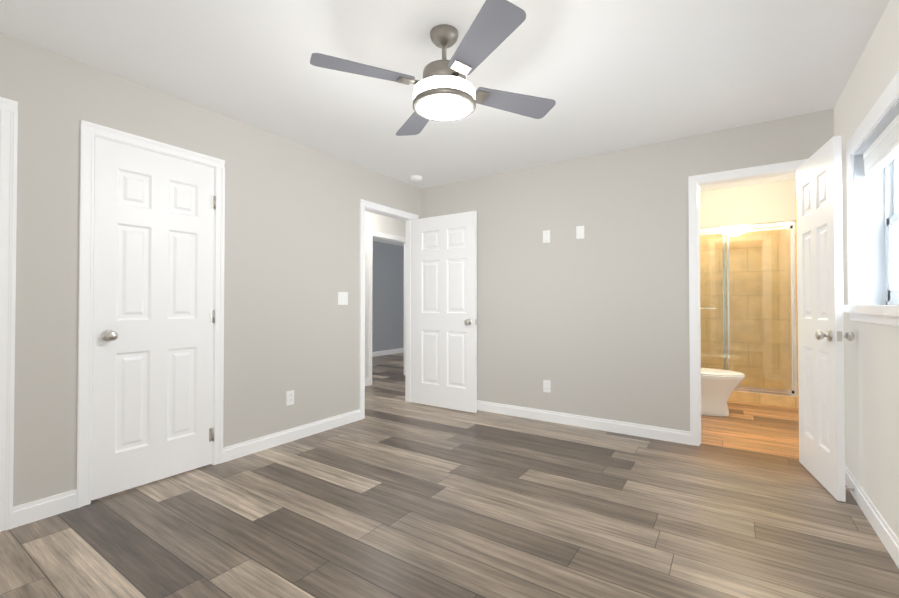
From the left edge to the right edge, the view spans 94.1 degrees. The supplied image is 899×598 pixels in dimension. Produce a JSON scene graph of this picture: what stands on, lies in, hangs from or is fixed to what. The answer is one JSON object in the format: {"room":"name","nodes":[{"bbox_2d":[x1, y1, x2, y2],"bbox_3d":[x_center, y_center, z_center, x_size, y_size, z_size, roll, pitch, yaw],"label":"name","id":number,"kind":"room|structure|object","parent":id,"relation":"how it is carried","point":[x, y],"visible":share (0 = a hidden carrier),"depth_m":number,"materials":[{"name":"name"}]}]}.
{"room":"empty bedroom","nodes":[
{"label":"empty bedroom","id":0,"kind":"room"},
{"bbox_2d":[0,32,420,506],"bbox_3d":[-0.391,-0.054,4.830,0.120,2.440,8.770,0,-1,34],"label":"wall","id":1,"kind":"structure","parent":0,"point":[292,245],"depth_m":2.98,"materials":[{"name":"grey paint"}]},
{"bbox_2d":[0,97,17,531],"bbox_3d":[-2.452,0.070,1.773,0.152,2.118,0.834,0,-1,34],"label":"door frame","id":2,"kind":"structure","parent":1,"relation":"attached to","point":[8,156],"depth_m":2.06,"materials":[{"name":"white wood"}]},
{"bbox_2d":[77,120,224,507],"bbox_3d":[-1.862,0.081,2.647,0.152,2.118,0.784,0,-1,34],"label":"door frame","id":3,"kind":"structure","parent":1,"relation":"attached to","point":[89,132],"depth_m":2.33,"materials":[{"name":"white wood"}]},
{"bbox_2d":[91,137,215,500],"bbox_3d":[-1.826,0.108,2.628,0.167,2.040,0.664,0,-1,34],"label":"closet door","id":4,"kind":"structure","parent":1,"relation":"in","point":[152,343],"depth_m":2.58,"materials":[{"name":"white wood"}]},
{"bbox_2d":[13,409,360,527],"bbox_3d":[-1.522,1.095,3.021,0.013,0.100,4.290,0,-1,34],"label":"baseboard","id":5,"kind":"structure","parent":1,"relation":"attached to","point":[33,511],"depth_m":3.02,"materials":[{"name":"white wood"}]},
{"bbox_2d":[286,390,293,405],"bbox_3d":[-1.285,0.799,3.378,0.008,0.115,0.070,0,-1,34],"label":"electrical outlet","id":6,"kind":"object","parent":1,"relation":"attached to","point":[289,397],"visible":1,"depth_m":3.37,"materials":[{"name":"white plastic"}]},
{"bbox_2d":[338,292,347,304],"bbox_3d":[-0.976,-0.006,3.843,0.012,0.118,0.115,0,-1,34],"label":"light switch","id":7,"kind":"object","parent":1,"relation":"attached to","point":[342,298],"visible":1,"depth_m":3.84,"materials":[{"name":"white plastic"}]},
{"bbox_2d":[360,199,418,419],"bbox_3d":[-0.662,0.102,4.426,0.152,2.118,0.894,0,-1,34],"label":"door frame","id":8,"kind":"structure","parent":1,"relation":"attached to","point":[383,210],"depth_m":4.66,"materials":[{"name":"white wood"}]},
{"bbox_2d":[414,211,476,412],"bbox_3d":[-0.061,0.130,4.454,0.794,2.040,0.167,0,-1,34],"label":"hall door","id":9,"kind":"structure","parent":1,"relation":"in","point":[445,311],"depth_m":4.42,"materials":[{"name":"white wood"}]},
{"bbox_2d":[365,211,405,378],"bbox_3d":[-0.660,-0.033,6.488,0.120,2.440,6.080,0,-1,34],"label":"wall","id":10,"kind":"structure","parent":0,"point":[384,224],"depth_m":5.73,"materials":[{"name":"white paint"}]},
{"bbox_2d":[365,378,368,385],"bbox_3d":[-0.605,1.136,6.437,0.013,0.100,6.080,0,-1,34],"label":"baseboard","id":11,"kind":"structure","parent":10,"relation":"attached to","point":[366,381],"depth_m":5.67,"materials":[{"name":"white wood"}]},
{"bbox_2d":[369,230,405,384],"bbox_3d":[-0.889,0.123,6.146,0.152,2.118,0.944,0,-1,34],"label":"door frame","id":12,"kind":"structure","parent":10,"relation":"attached to","point":[380,235],"depth_m":5.77,"materials":[{"name":"white wood"}]},
{"bbox_2d":[372,241,403,351],"bbox_3d":[-2.443,-0.019,7.690,0.120,2.440,6.080,0,-1,34],"label":"wall","id":13,"kind":"structure","parent":0,"point":[387,296],"depth_m":9.19,"materials":[{"name":"grey paint"}]},
{"bbox_2d":[372,348,403,356],"bbox_3d":[-2.388,1.151,7.639,0.013,0.100,6.080,0,-1,34],"label":"baseboard","id":14,"kind":"structure","parent":13,"relation":"attached to","point":[387,352],"depth_m":9.15,"materials":[{"name":"white wood"}]},
{"bbox_2d":[0,0,889,245],"bbox_3d":[-0.213,-1.305,4.725,7.150,0.060,8.770,0,-1,34],"label":"ceiling","id":15,"kind":"structure","parent":0,"point":[610,75],"depth_m":2.33,"materials":[{"name":"white paint"}]},
{"bbox_2d":[410,175,422,181],"bbox_3d":[-0.349,-1.260,4.388,0.132,0.036,0.132,0,-1,34],"label":"smoke detector","id":16,"kind":"object","parent":15,"relation":"attached to","point":[416,178],"visible":1,"depth_m":4.35,"materials":[{"name":"white plastic"}]},
{"bbox_2d":[310,0,555,135],"bbox_3d":[-0.026,-1.117,2.058,0.968,0.380,0.968,0,-1,22],"label":"fan","id":17,"kind":"object","parent":15,"relation":"hanging from","point":[444,90],"visible":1,"depth_m":1.94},
{"bbox_2d":[0,352,898,597],"bbox_3d":[-0.213,1.195,4.694,7.150,0.060,8.770,0,-1,34],"label":"floor","id":18,"kind":"structure","parent":0,"point":[393,493],"depth_m":2.12,"materials":[{"name":"brown wood"}]},
{"bbox_2d":[701,368,744,416],"bbox_3d":[2.551,0.762,4.289,0.789,0.795,0.416,0,-1,34],"label":"toilet","id":19,"kind":"object","parent":18,"relation":"on","point":[718,386],"visible":0.5,"depth_m":4.12,"materials":[{"name":"white ceramic"}]},
{"bbox_2d":[700,221,796,407],"bbox_3d":[3.202,0.168,4.835,1.242,1.998,0.100,0,-1,34],"label":"shower enclosure","id":20,"kind":"object","parent":18,"relation":"on","point":[766,396],"visible":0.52,"depth_m":4.67,"materials":[{"name":"glass"}]},
{"bbox_2d":[421,108,833,431],"bbox_3d":[1.128,-0.065,3.908,3.670,2.440,0.120,0,-1,34],"label":"wall","id":21,"kind":"structure","parent":0,"point":[594,322],"depth_m":3.70,"materials":[{"name":"grey paint"}]},
{"bbox_2d":[543,230,549,242],"bbox_3d":[0.922,-0.594,3.976,0.070,0.115,0.007,0,-1,34],"label":"electrical outlet","id":22,"kind":"object","parent":21,"relation":"attached to","point":[546,236],"visible":1,"depth_m":3.97,"materials":[{"name":"white plastic"}]},
{"bbox_2d":[543,380,550,392],"bbox_3d":[0.922,0.826,3.958,0.070,0.115,0.008,0,-1,34],"label":"electrical outlet","id":23,"kind":"object","parent":21,"relation":"attached to","point":[546,385],"visible":1,"depth_m":3.95,"materials":[{"name":"white plastic"}]},
{"bbox_2d":[576,226,583,238],"bbox_3d":[1.188,-0.606,3.797,0.070,0.115,0.007,0,-1,34],"label":"electrical outlet","id":24,"kind":"object","parent":21,"relation":"attached to","point":[579,232],"visible":1,"depth_m":3.80,"materials":[{"name":"white plastic"}]},
{"bbox_2d":[477,400,689,444],"bbox_3d":[1.140,1.104,3.805,3.524,0.100,0.013,0,-1,34],"label":"baseboard","id":25,"kind":"structure","parent":21,"relation":"attached to","point":[659,433],"depth_m":3.72,"materials":[{"name":"white wood"}]},
{"bbox_2d":[688,159,806,445],"bbox_3d":[2.251,0.087,3.149,0.764,2.118,0.152,0,-1,34],"label":"door frame","id":26,"kind":"structure","parent":21,"relation":"attached to","point":[696,183],"depth_m":3.28,"materials":[{"name":"white wood"}]},
{"bbox_2d":[796,136,854,501],"bbox_3d":[2.314,0.108,2.627,0.167,2.040,0.644,0,-1,25],"label":"bathroom door","id":27,"kind":"structure","parent":21,"relation":"in","point":[821,335],"depth_m":2.52,"materials":[{"name":"white wood"}]},
{"bbox_2d":[700,179,798,408],"bbox_3d":[3.412,-0.050,5.149,1.270,2.440,0.852,0,-1,34],"label":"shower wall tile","id":28,"kind":"structure","parent":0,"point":[770,202],"depth_m":5.25,"materials":[{"name":"tile"}]},
{"bbox_2d":[834,0,898,539],"bbox_3d":[2.676,-0.079,2.761,0.180,2.440,8.770,0,-1,34],"label":"wall","id":29,"kind":"structure","parent":0,"point":[871,376],"depth_m":2.10,"materials":[{"name":"grey paint"}]},
{"bbox_2d":[843,71,898,325],"bbox_3d":[2.086,-0.404,1.939,0.215,1.040,1.170,0,-1,34],"label":"window","id":30,"kind":"structure","parent":29,"relation":"in","point":[872,153],"depth_m":2.31,"materials":[{"name":"white glass"}]},
{"bbox_2d":[845,465,898,567],"bbox_3d":[1.411,1.070,1.044,0.013,0.100,4.290,0,-1,34],"label":"baseboard","id":31,"kind":"structure","parent":29,"relation":"attached to","point":[883,531],"depth_m":2.05,"materials":[{"name":"white wood"}]}
]}

